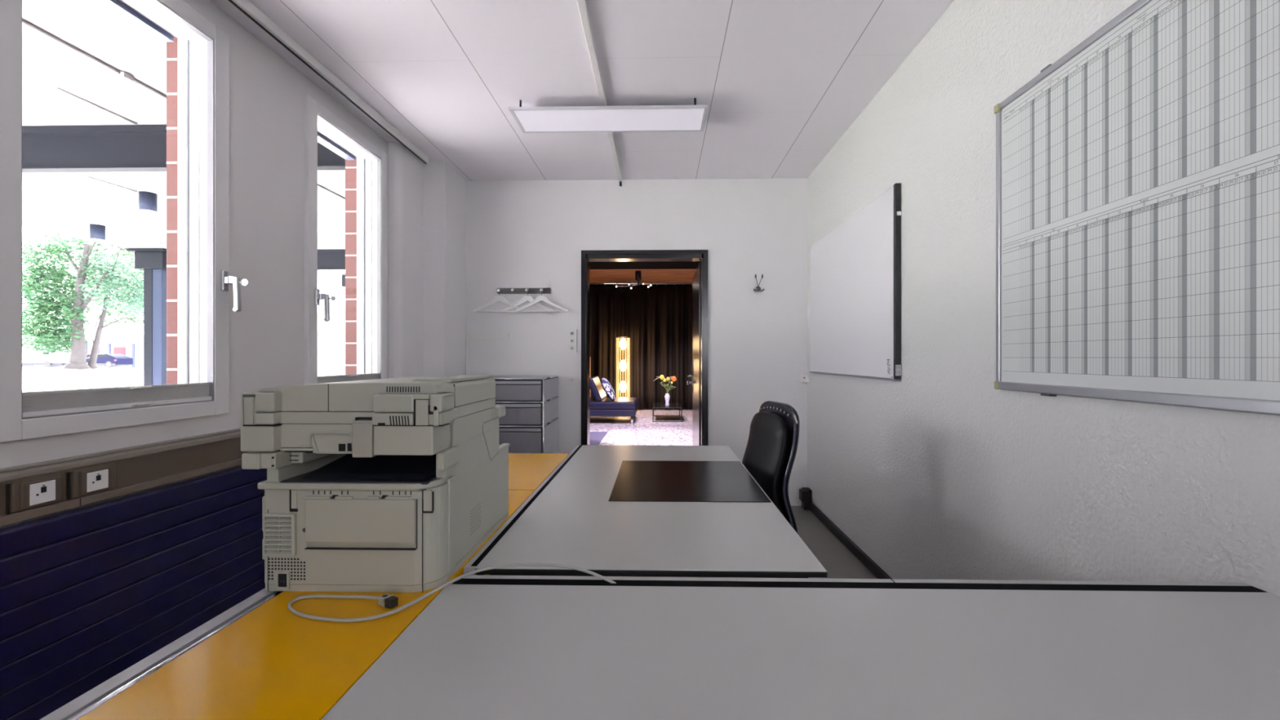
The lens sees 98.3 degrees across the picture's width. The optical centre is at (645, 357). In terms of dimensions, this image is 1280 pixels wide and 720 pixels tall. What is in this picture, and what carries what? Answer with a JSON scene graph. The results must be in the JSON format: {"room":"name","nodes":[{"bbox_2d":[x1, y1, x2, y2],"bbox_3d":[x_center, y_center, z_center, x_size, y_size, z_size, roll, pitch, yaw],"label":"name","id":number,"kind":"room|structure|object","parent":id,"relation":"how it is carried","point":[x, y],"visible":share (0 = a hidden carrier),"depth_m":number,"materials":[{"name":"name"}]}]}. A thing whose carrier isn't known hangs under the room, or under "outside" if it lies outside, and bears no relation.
{"room":"back office","nodes":[
{"label":"back office","id":0,"kind":"room"},
{"bbox_2d":[0,0,388,529],"bbox_3d":[-1.885,-0.128,1.066,0.160,2.656,7.240,0,0,1],"label":"wall","id":1,"kind":"structure","parent":0,"point":[267,93],"depth_m":2.53,"materials":[{"name":"white paint"}]},
{"bbox_2d":[0,0,248,442],"bbox_3d":[-1.856,-0.555,1.914,0.397,1.599,0.833,0,0,1],"label":"window","id":2,"kind":"structure","parent":1,"relation":"in","point":[204,279],"depth_m":2.25,"materials":[{"name":"white"}]},
{"bbox_2d":[22,382,211,417],"bbox_3d":[-1.774,-0.559,1.915,0.047,1.467,0.669,0,0,1],"label":"window sill","id":3,"kind":"structure","parent":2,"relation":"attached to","point":[39,403],"depth_m":1.83,"materials":[{"name":"metal"}]},
{"bbox_2d":[0,428,249,526],"bbox_3d":[-1.772,0.378,0.558,0.088,0.140,6.210,0,0,1],"label":"duct","id":4,"kind":"object","parent":1,"relation":"attached to","point":[146,466],"visible":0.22,"depth_m":1.86,"materials":[{"name":"brown metal"}]},
{"bbox_2d":[9,472,65,512],"bbox_3d":[-1.708,0.379,1.560,0.022,0.082,0.133,0,0,1],"label":"socket","id":5,"kind":"object","parent":4,"relation":"attached to","point":[44,491],"visible":1,"depth_m":1.54,"materials":[{"name":"brown"}]},
{"bbox_2d":[70,463,115,498],"bbox_3d":[-1.704,0.379,1.713,0.022,0.082,0.128,0,0,1],"label":"socket","id":6,"kind":"object","parent":4,"relation":"attached to","point":[86,482],"visible":1,"depth_m":1.70,"materials":[{"name":"brown"}]},
{"bbox_2d":[304,94,387,384],"bbox_3d":[-1.823,-0.555,3.269,0.397,1.599,0.828,0,0,1],"label":"window","id":7,"kind":"structure","parent":1,"relation":"in","point":[322,126],"depth_m":3.57,"materials":[{"name":"white"}]},
{"bbox_2d":[317,373,379,383],"bbox_3d":[-1.741,-0.559,3.270,0.047,1.467,0.664,0,0,1],"label":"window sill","id":8,"kind":"structure","parent":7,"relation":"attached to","point":[340,378],"depth_m":3.23,"materials":[{"name":"grey metal"}]},
{"bbox_2d":[165,36,356,384],"bbox_3d":[-1.926,-0.415,5.298,0.127,3.330,15.700,0,0,1],"label":"wall","id":9,"kind":"structure","parent":0,"point":[171,46],"depth_m":2.38,"materials":[{"name":"red brick"}]},
{"bbox_2d":[22,0,345,248],"bbox_3d":[-6.023,-2.191,2.796,7.942,0.219,17.300,0,0,1],"label":"soffit","id":10,"kind":"structure","parent":9,"relation":"attached to","point":[66,203],"depth_m":4.62,"materials":[{"name":"paint"}]},
{"bbox_2d":[22,19,166,99],"bbox_3d":[-3.885,-2.068,1.519,0.026,0.024,6.850,0,0,1],"label":"conduit","id":11,"kind":"object","parent":10,"relation":"attached to","point":[24,22],"visible":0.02,"depth_m":3.76,"materials":[{"name":"grey metal"}]},
{"bbox_2d":[54,87,137,124],"bbox_3d":[-4.531,-2.075,4.585,0.026,0.024,0.650,0,0,1],"label":"conduit","id":12,"kind":"object","parent":10,"relation":"attached to","point":[56,88],"visible":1,"depth_m":4.55,"materials":[{"name":"grey"}]},
{"bbox_2d":[89,223,105,241],"bbox_3d":[-8.623,-1.964,8.700,0.180,0.233,0.180,0,0,1],"label":"recessed light","id":13,"kind":"object","parent":10,"relation":"attached to","point":[97,232],"visible":1,"depth_m":8.64,"materials":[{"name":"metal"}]},
{"bbox_2d":[86,176,137,192],"bbox_3d":[-6.377,-2.068,6.620,0.026,0.024,0.571,0,0,4],"label":"conduit","id":14,"kind":"object","parent":10,"relation":"attached to","point":[88,177],"visible":1,"depth_m":6.60,"materials":[{"name":"grey"}]},
{"bbox_2d":[108,71,133,82],"bbox_3d":[-3.844,-2.058,4.054,0.120,0.046,0.080,0,0,1],"label":"junction box","id":15,"kind":"object","parent":10,"relation":"attached to","point":[123,77],"visible":1,"depth_m":4.03,"materials":[{"name":"grey plastic"}]},
{"bbox_2d":[105,228,164,244],"bbox_3d":[-8.735,-2.068,9.438,0.026,0.024,1.256,0,0,-4],"label":"conduit","id":16,"kind":"object","parent":10,"relation":"attached to","point":[105,228],"visible":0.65,"depth_m":9.42,"materials":[{"name":"grey"}]},
{"bbox_2d":[138,191,157,213],"bbox_3d":[-6.303,-1.964,7.004,0.180,0.233,0.180,0,0,1],"label":"recessed light","id":17,"kind":"object","parent":10,"relation":"attached to","point":[148,201],"visible":1,"depth_m":6.94,"materials":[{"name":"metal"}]},
{"bbox_2d":[22,124,345,173],"bbox_3d":[-5.969,-1.891,5.040,7.942,0.381,0.130,0,0,1],"label":"beam","id":18,"kind":"structure","parent":10,"relation":"attached to","point":[72,148],"depth_m":4.97,"materials":[{"name":"black metal"}]},
{"bbox_2d":[317,184,345,199],"bbox_3d":[-3.913,-2.068,7.822,0.026,0.024,5.450,0,0,1],"label":"conduit","id":19,"kind":"object","parent":10,"relation":"attached to","point":[318,185],"visible":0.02,"depth_m":6.89,"materials":[{"name":"grey metal"}]},
{"bbox_2d":[388,142,422,377],"bbox_3d":[-1.696,-0.128,3.929,0.080,2.656,0.385,0,0,1],"label":"wall pier","id":20,"kind":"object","parent":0,"point":[405,168],"visible":0.55,"depth_m":3.81,"materials":[{"name":"white paint"}]},
{"bbox_2d":[422,161,466,376],"bbox_3d":[-1.605,-0.128,4.330,0.242,2.656,0.460,0,0,1],"label":"wall","id":21,"kind":"structure","parent":0,"point":[444,190],"depth_m":4.10,"materials":[{"name":"white paint"}]},
{"bbox_2d":[209,0,953,181],"bbox_3d":[-0.385,-1.506,1.030,3.420,0.100,7.240,0,0,1],"label":"ceiling","id":22,"kind":"structure","parent":0,"point":[780,82],"depth_m":2.79,"materials":[{"name":"white paint"}]},
{"bbox_2d":[227,0,428,164],"bbox_3d":[-1.669,-1.431,0.730,0.028,0.051,6.580,0,0,1],"label":"rail","id":23,"kind":"object","parent":22,"relation":"attached to","point":[246,6],"visible":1,"depth_m":2.73,"materials":[{"name":"white plastic"}]},
{"bbox_2d":[577,0,622,181],"bbox_3d":[-0.293,-1.445,0.952,0.032,0.022,7.090,0,0,1],"label":"duct","id":24,"kind":"object","parent":22,"relation":"attached to","point":[582,6],"visible":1,"depth_m":2.71,"materials":[{"name":"white plastic"}]},
{"bbox_2d":[508,97,707,133],"bbox_3d":[-0.209,-1.424,3.253,1.116,0.064,0.329,0,0,1],"label":"lamp","id":25,"kind":"object","parent":22,"relation":"attached to","point":[633,118],"visible":1,"depth_m":3.22,"materials":[{"name":"silver metal"}]},
{"bbox_2d":[513,108,704,131],"bbox_3d":[-0.209,-1.396,3.253,1.076,0.004,0.289,0,0,1],"label":"diffuser","id":26,"kind":"object","parent":25,"relation":"attached to","point":[527,119],"depth_m":3.24,"materials":[{"name":"white plastic"}]},
{"bbox_2d":[466,177,807,496],"bbox_3d":[-0.349,-0.128,4.590,3.320,2.656,0.120,0,0,1],"label":"wall","id":27,"kind":"structure","parent":0,"point":[520,233],"depth_m":4.52,"materials":[{"name":"white paint"}]},
{"bbox_2d":[466,331,470,374],"bbox_3d":[-1.462,-0.036,4.546,0.030,0.352,0.020,0,0,1],"label":"corner trunking","id":28,"kind":"object","parent":27,"relation":"attached to","point":[468,333],"visible":0.96,"depth_m":4.54,"materials":[{"name":"white plastic"}]},
{"bbox_2d":[470,332,509,339],"bbox_3d":[-1.293,-0.178,4.544,0.339,0.054,0.017,0,0,1],"label":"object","id":29,"kind":"structure","parent":27,"relation":"attached to","point":[473,335],"depth_m":4.54,"materials":[{"name":"white paint"}]},
{"bbox_2d":[497,288,551,293],"bbox_3d":[-1.002,-0.547,4.506,0.440,0.047,0.078,0,0,1],"label":"coat rack","id":30,"kind":"object","parent":27,"relation":"attached to","point":[504,291],"visible":1,"depth_m":4.53,"materials":[{"name":"metal"}]},
{"bbox_2d":[472,289,525,312],"bbox_3d":[-1.192,-0.465,4.498,0.426,0.194,0.015,0,0,-2],"label":"hanger","id":31,"kind":"object","parent":30,"relation":"hanging from","point":[499,298],"visible":1,"depth_m":4.49,"materials":[{"name":"white plastic"}]},
{"bbox_2d":[502,290,553,312],"bbox_3d":[-0.962,-0.465,4.505,0.426,0.194,0.014,0,0,3],"label":"hanger","id":32,"kind":"object","parent":30,"relation":"hanging from","point":[527,298],"visible":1,"depth_m":4.50,"materials":[{"name":"white plastic"}]},
{"bbox_2d":[515,291,568,312],"bbox_3d":[-0.844,-0.465,4.481,0.426,0.194,0.014,0,0,-1],"label":"hanger","id":33,"kind":"object","parent":30,"relation":"hanging from","point":[541,297],"visible":1,"depth_m":4.47,"materials":[{"name":"white plastic"}]},
{"bbox_2d":[565,375,577,384],"bbox_3d":[-0.611,0.183,4.529,0.096,0.070,0.013,0,0,1],"label":"wall socket","id":34,"kind":"object","parent":27,"relation":"attached to","point":[570,380],"visible":1,"depth_m":4.53,"materials":[{"name":"white plastic"}]},
{"bbox_2d":[567,328,577,352],"bbox_3d":[-0.604,-0.138,4.523,0.079,0.188,0.026,0,0,1],"label":"switch panel","id":35,"kind":"object","parent":27,"relation":"attached to","point":[571,333],"visible":1,"depth_m":4.52,"materials":[{"name":"white plastic"}]},
{"bbox_2d":[581,249,707,445],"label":"door","id":36,"kind":"structure","parent":27,"relation":"in","point":[700,280],"depth_m":4.52,"materials":[{"name":"black metal"}]},
{"bbox_2d":[753,274,764,291],"bbox_3d":[0.910,-0.602,4.471,0.092,0.140,0.053,0,0,1],"label":"wall hook","id":37,"kind":"object","parent":27,"relation":"attached to","point":[757,288],"visible":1,"depth_m":4.47,"materials":[{"name":"grey metal"}]},
{"bbox_2d":[788,496,801,506],"bbox_3d":[0.898,1.163,4.492,0.780,0.075,0.015,0,0,1],"label":"baseboard","id":38,"kind":"structure","parent":27,"relation":"attached to","point":[794,500],"depth_m":4.48,"materials":[{"name":"white plastic"}]},
{"bbox_2d":[589,284,692,286],"bbox_3d":[0.555,-0.260,12.990,4.717,2.920,0.100,0,0,1],"label":"wall","id":39,"kind":"structure","parent":0,"point":[641,285],"depth_m":12.95,"materials":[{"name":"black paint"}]},
{"bbox_2d":[589,268,696,283],"bbox_3d":[0.528,-1.760,11.891,4.717,0.080,2.300,0,0,1],"label":"ceiling","id":40,"kind":"structure","parent":0,"point":[596,276],"depth_m":11.70,"materials":[{"name":"brown wood"}]},
{"bbox_2d":[615,271,652,288],"bbox_3d":[-0.241,-1.528,10.946,0.728,0.384,0.442,0,0,1],"label":"spotlight fixture","id":41,"kind":"object","parent":40,"relation":"hanging from","point":[637,273],"visible":1,"depth_m":10.97,"materials":[{"name":"black metal"}]},
{"bbox_2d":[589,283,692,285],"bbox_3d":[0.506,-1.687,12.711,4.600,0.050,0.028,0,0,1],"label":"curtain rod","id":42,"kind":"object","parent":40,"relation":"attached to","point":[596,284],"visible":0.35,"depth_m":12.73,"materials":[{"name":"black metal"}]},
{"bbox_2d":[589,285,692,409],"bbox_3d":[0.415,-0.230,12.710,4.389,2.820,0.211,0,0,1],"label":"curtain","id":43,"kind":"object","parent":42,"relation":"hanging from","point":[657,321],"visible":0.49,"depth_m":12.72,"materials":[{"name":"black fabric"}]},
{"bbox_2d":[589,261,700,269],"bbox_3d":[0.427,-1.760,7.688,4.717,0.080,6.109,0,0,1],"label":"ceiling","id":44,"kind":"structure","parent":0,"point":[640,264],"depth_m":10.35,"materials":[{"name":"black paint"}]},
{"bbox_2d":[589,408,877,578],"bbox_3d":[0.366,1.250,5.218,4.720,0.100,15.650,0,0,1],"label":"floor","id":45,"kind":"structure","parent":0,"point":[620,431],"depth_m":7.88,"materials":[{"name":"stone"}]},
{"bbox_2d":[0,466,266,719],"bbox_3d":[-1.700,0.827,0.951,0.045,0.746,5.420,0,0,1],"label":"radiator","id":46,"kind":"object","parent":45,"relation":"on","point":[89,593],"visible":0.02,"depth_m":1.73,"materials":[{"name":"blue metal"}]},
{"bbox_2d":[39,575,454,719],"bbox_3d":[-0.592,0.830,0.804,0.358,0.740,0.740,0,0,1],"label":"desk","id":47,"kind":"object","parent":45,"relation":"on","point":[257,659],"visible":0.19,"depth_m":0.83,"materials":[{"name":"orange paint"}]},
{"bbox_2d":[240,374,509,592],"bbox_3d":[-0.582,0.253,1.340,0.396,0.414,0.550,0,0,1],"label":"printer","id":48,"kind":"object","parent":47,"relation":"on","point":[389,485],"visible":1,"depth_m":1.09,"materials":[{"name":"grey plastic"}]},
{"bbox_2d":[262,512,296,555],"bbox_3d":[-0.716,0.346,1.083,0.061,0.082,0.010,0,0,1],"label":"fan grille","id":49,"kind":"object","parent":48,"relation":"attached to","point":[279,529],"depth_m":1.08,"materials":[{"name":"grey plastic"}]},
{"bbox_2d":[280,453,437,484],"bbox_3d":[-0.568,0.225,1.258,0.293,0.050,0.352,0,0,1],"label":"tray","id":50,"kind":"object","parent":48,"relation":"on","point":[295,468],"depth_m":1.14,"materials":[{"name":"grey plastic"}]},
{"bbox_2d":[389,415,409,425],"bbox_3d":[-0.474,0.121,1.065,0.039,0.018,0.004,0,0,1],"label":"vent","id":51,"kind":"object","parent":48,"relation":"attached to","point":[393,420],"depth_m":1.06,"materials":[{"name":"beige plastic"}]},
{"bbox_2d":[386,386,419,392],"bbox_3d":[-0.477,0.062,1.088,0.066,0.011,0.002,0,0,1],"label":"vent","id":52,"kind":"object","parent":48,"relation":"attached to","point":[388,389],"depth_m":1.09,"materials":[{"name":"beige plastic"}]},
{"bbox_2d":[470,503,480,535],"bbox_3d":[-0.405,0.382,1.313,0.001,0.056,0.076,0,0,1],"label":"vent","id":53,"kind":"object","parent":48,"relation":"attached to","point":[475,508],"depth_m":1.31,"materials":[{"name":"grey plastic"}]},
{"bbox_2d":[453,489,534,577],"bbox_3d":[-0.574,0.830,1.552,0.358,0.740,0.746,0,0,1],"label":"base cabinet","id":54,"kind":"object","parent":45,"relation":"on","point":[516,498],"visible":0.04,"depth_m":1.73,"materials":[{"name":"orange paint"}]},
{"bbox_2d":[491,375,558,453],"bbox_3d":[-1.100,0.673,4.246,0.757,1.054,0.584,0,0,1],"label":"base cabinet","id":55,"kind":"object","parent":45,"relation":"on","point":[530,423],"visible":0.34,"depth_m":3.96,"materials":[{"name":"grey metal"}]},
{"bbox_2d":[508,453,569,490],"bbox_3d":[-0.556,0.830,2.300,0.358,0.740,0.738,0,0,1],"label":"base cabinet","id":56,"kind":"object","parent":45,"relation":"on","point":[526,471],"visible":0.05,"depth_m":2.30,"materials":[{"name":"orange paint"}]},
{"bbox_2d":[589,356,590,397],"bbox_3d":[-1.309,0.590,11.365,0.335,1.220,0.060,0,0,1],"label":"wooden board","id":57,"kind":"object","parent":45,"relation":"on","point":[589,357],"visible":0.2,"depth_m":11.33,"materials":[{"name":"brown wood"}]},
{"bbox_2d":[589,431,607,444],"bbox_3d":[-1.242,1.198,7.282,1.165,0.008,3.300,0,0,1],"label":"floor mat","id":58,"kind":"object","parent":45,"relation":"on","point":[595,437],"visible":0.14,"depth_m":8.31,"materials":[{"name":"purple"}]},
{"bbox_2d":[589,376,637,423],"bbox_3d":[-0.770,0.783,10.592,1.190,0.833,1.160,0,0,1],"label":"sofa","id":59,"kind":"object","parent":45,"relation":"on","point":[600,405],"visible":0.59,"depth_m":10.03,"materials":[{"name":"fabric"}]},
{"bbox_2d":[601,377,614,399],"bbox_3d":[-0.706,0.585,10.340,0.260,0.418,0.466,0,0,1],"label":"cushion","id":60,"kind":"object","parent":59,"relation":"on","point":[606,384],"visible":1,"depth_m":10.17,"materials":[{"name":"fabric"}]},
{"bbox_2d":[616,336,630,397],"bbox_3d":[-0.512,0.360,12.366,0.340,1.680,0.340,0,0,1],"label":"floor lamp","id":61,"kind":"object","parent":45,"relation":"on","point":[623,342],"visible":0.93,"depth_m":12.31,"materials":[{"name":"yellow plastic"}]},
{"bbox_2d":[463,444,826,577],"bbox_3d":[0.015,0.830,2.050,0.792,0.740,1.701,0,0,1],"label":"desk","id":62,"kind":"object","parent":45,"relation":"on","point":[570,519],"visible":0.64,"depth_m":1.45,"materials":[{"name":"grey laminate"}]},
{"bbox_2d":[608,460,770,502],"bbox_3d":[0.147,0.459,2.108,0.518,0.002,0.692,0,0,1],"label":"desk pad","id":63,"kind":"object","parent":62,"relation":"on","point":[637,481],"visible":1,"depth_m":2.01,"materials":[{"name":"black leather"}]},
{"bbox_2d":[652,402,682,422],"bbox_3d":[0.411,1.062,10.848,0.551,0.276,1.070,0,0,1],"label":"coffee table","id":64,"kind":"object","parent":45,"relation":"on","point":[655,405],"visible":0.96,"depth_m":10.55,"materials":[{"name":"black metal"}]},
{"bbox_2d":[664,393,670,406],"bbox_3d":[0.406,0.803,10.543,0.104,0.242,0.104,0,0,1],"label":"vase","id":65,"kind":"object","parent":64,"relation":"on","point":[667,396],"visible":1,"depth_m":10.51,"materials":[{"name":"grey ceramic"}]},
{"bbox_2d":[655,374,676,393],"bbox_3d":[0.368,0.514,10.570,0.447,0.374,0.279,0,0,1],"label":"bouquet","id":66,"kind":"object","parent":65,"relation":"in","point":[661,377],"visible":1,"depth_m":10.49,"materials":[{"name":"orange plant"}]},
{"bbox_2d":[742,400,799,534],"bbox_3d":[0.343,0.700,2.445,0.616,1.000,0.589,0,0,-12],"label":"office chair","id":67,"kind":"object","parent":45,"relation":"on","point":[771,451],"visible":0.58,"depth_m":2.33,"materials":[{"name":"black leather"}]},
{"bbox_2d":[742,411,787,515],"bbox_3d":[0.520,0.503,2.458,0.108,0.513,0.360,0,0,-12],"label":"backrest","id":68,"kind":"object","parent":67,"relation":"on","point":[765,457],"depth_m":2.35,"materials":[{"name":"black leather"}]},
{"bbox_2d":[320,574,1279,719],"bbox_3d":[0.401,0.830,0.753,1.627,0.740,0.805,0,0,1],"label":"desk","id":69,"kind":"object","parent":45,"relation":"on","point":[486,647],"visible":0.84,"depth_m":0.86,"materials":[{"name":"grey laminate"}]},
{"bbox_2d":[287,562,616,622],"bbox_3d":[-0.354,0.447,1.062,0.618,0.051,0.131,0,0,-14],"label":"cable","id":70,"kind":"object","parent":69,"relation":"on","point":[388,601],"visible":0.96,"depth_m":1.04,"materials":[{"name":"grey plastic"}]},
{"bbox_2d":[807,0,1279,595],"bbox_3d":[1.274,-0.128,0.990,0.100,2.656,7.240,0,0,1],"label":"wall","id":71,"kind":"structure","parent":0,"point":[938,472],"depth_m":2.09,"materials":[{"name":"white paint"}]},
{"bbox_2d":[800,373,808,382],"bbox_3d":[1.283,0.165,4.458,0.050,0.074,0.065,0,0,1],"label":"junction box","id":72,"kind":"object","parent":71,"relation":"attached to","point":[804,376],"visible":1,"depth_m":4.43,"materials":[{"name":"white plastic"}]},
{"bbox_2d":[799,487,891,578],"bbox_3d":[1.180,1.120,0.907,0.085,0.160,7.070,0,0,1],"label":"baseboard","id":73,"kind":"structure","parent":71,"relation":"attached to","point":[805,493],"depth_m":3.60,"materials":[{"name":"black"}]},
{"bbox_2d":[809,182,902,381],"bbox_3d":[1.269,-0.374,3.520,0.032,0.983,1.570,0,0,1],"label":"whiteboard","id":74,"kind":"object","parent":71,"relation":"attached to","point":[855,268],"visible":1,"depth_m":3.21,"materials":[{"name":"white ceramic"}]},
{"bbox_2d":[809,371,901,381],"bbox_3d":[1.269,0.112,3.525,0.031,0.010,1.561,0,0,1],"label":"tray","id":75,"kind":"object","parent":74,"relation":"on","point":[851,374],"depth_m":3.17,"materials":[{"name":"grey metal"}]},
{"bbox_2d":[994,0,1279,415],"bbox_3d":[1.215,-0.385,1.230,0.030,1.004,1.417,0,0,1],"label":"board","id":76,"kind":"object","parent":71,"relation":"attached to","point":[1138,172],"visible":1,"depth_m":1.34,"materials":[{"name":"silver metal"}]},
{"label":"outside","id":77,"kind":"structure","parent":0,"visible":0},
{"bbox_2d":[22,385,142,392],"bbox_3d":[-71.220,0.965,-8.287,138.000,1.160,60.000,0,0,1],"label":"ground","id":78,"kind":"structure","parent":77,"point":[24,388],"depth_m":10.58,"materials":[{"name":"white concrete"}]},
{"bbox_2d":[317,270,345,376],"bbox_3d":[-5.489,-0.950,17.112,7.400,3.500,6.050,0,0,1],"label":"white wing","id":79,"kind":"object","parent":78,"relation":"on","point":[331,334],"visible":0.12,"depth_m":14.20},
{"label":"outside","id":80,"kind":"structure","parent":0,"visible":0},
{"bbox_2d":[22,323,143,370],"bbox_3d":[-65.449,-1.300,65.196,67.000,5.400,10.800,0,0,1],"label":"building","id":81,"kind":"structure","parent":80,"point":[126,339],"depth_m":60.45,"materials":[{"name":"white"}]},
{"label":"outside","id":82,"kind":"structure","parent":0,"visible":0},
{"bbox_2d":[22,232,118,369],"bbox_3d":[-48.540,-4.738,46.459,8.170,11.476,4.949,0,0,1],"label":"tree","id":83,"kind":"object","parent":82,"point":[71,308],"visible":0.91,"depth_m":45.77,"materials":[{"name":"green plant"}]},
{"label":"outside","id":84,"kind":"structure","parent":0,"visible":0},
{"bbox_2d":[74,246,143,368],"bbox_3d":[-44.197,-4.324,47.317,8.141,10.599,5.078,0,0,1],"label":"tree","id":85,"kind":"object","parent":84,"point":[138,298],"visible":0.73,"depth_m":46.69,"materials":[{"name":"green plant"}]},
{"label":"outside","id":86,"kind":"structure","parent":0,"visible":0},
{"bbox_2d":[69,240,143,323],"bbox_3d":[-63.211,-8.482,75.560,26.198,19.415,12.456,0,0,1],"label":"tree","id":87,"kind":"object","parent":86,"point":[99,245],"visible":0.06,"depth_m":73.41,"materials":[{"name":"green plant"}]},
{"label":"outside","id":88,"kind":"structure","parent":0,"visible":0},
{"bbox_2d":[22,346,70,367],"bbox_3d":[-60.634,-0.064,55.377,6.500,2.098,1.900,0,0,1],"label":"van","id":89,"kind":"object","parent":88,"point":[30,358],"visible":0.45,"depth_m":54.48,"materials":[{"name":"white metal"}]},
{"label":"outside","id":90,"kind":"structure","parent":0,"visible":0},
{"bbox_2d":[86,353,133,367],"bbox_3d":[-54.083,0.295,55.314,4.100,1.380,1.800,0,0,1],"label":"car","id":91,"kind":"object","parent":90,"point":[109,360],"visible":0.6,"depth_m":54.46,"materials":[{"name":"blue paint"}]},
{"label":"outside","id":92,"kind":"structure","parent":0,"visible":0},
{"bbox_3d":[-6.222,0.640,1.600,8.282,0.120,18.900,0,0,1],"label":"terrace","id":93,"kind":"object","parent":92,"visible":0},
{"bbox_2d":[125,248,166,385],"bbox_3d":[-9.505,-0.750,10.692,0.720,2.660,0.400,0,0,1],"label":"steel column","id":94,"kind":"structure","parent":93,"relation":"on","point":[153,261],"depth_m":10.59,"materials":[{"name":"black"}]},
{"bbox_2d":[139,248,345,270],"bbox_3d":[-5.833,-1.891,10.679,7.942,0.381,0.130,0,0,1],"label":"beam","id":95,"kind":"structure","parent":94,"relation":"on","point":[327,259],"depth_m":10.65,"materials":[{"name":"black metal"}]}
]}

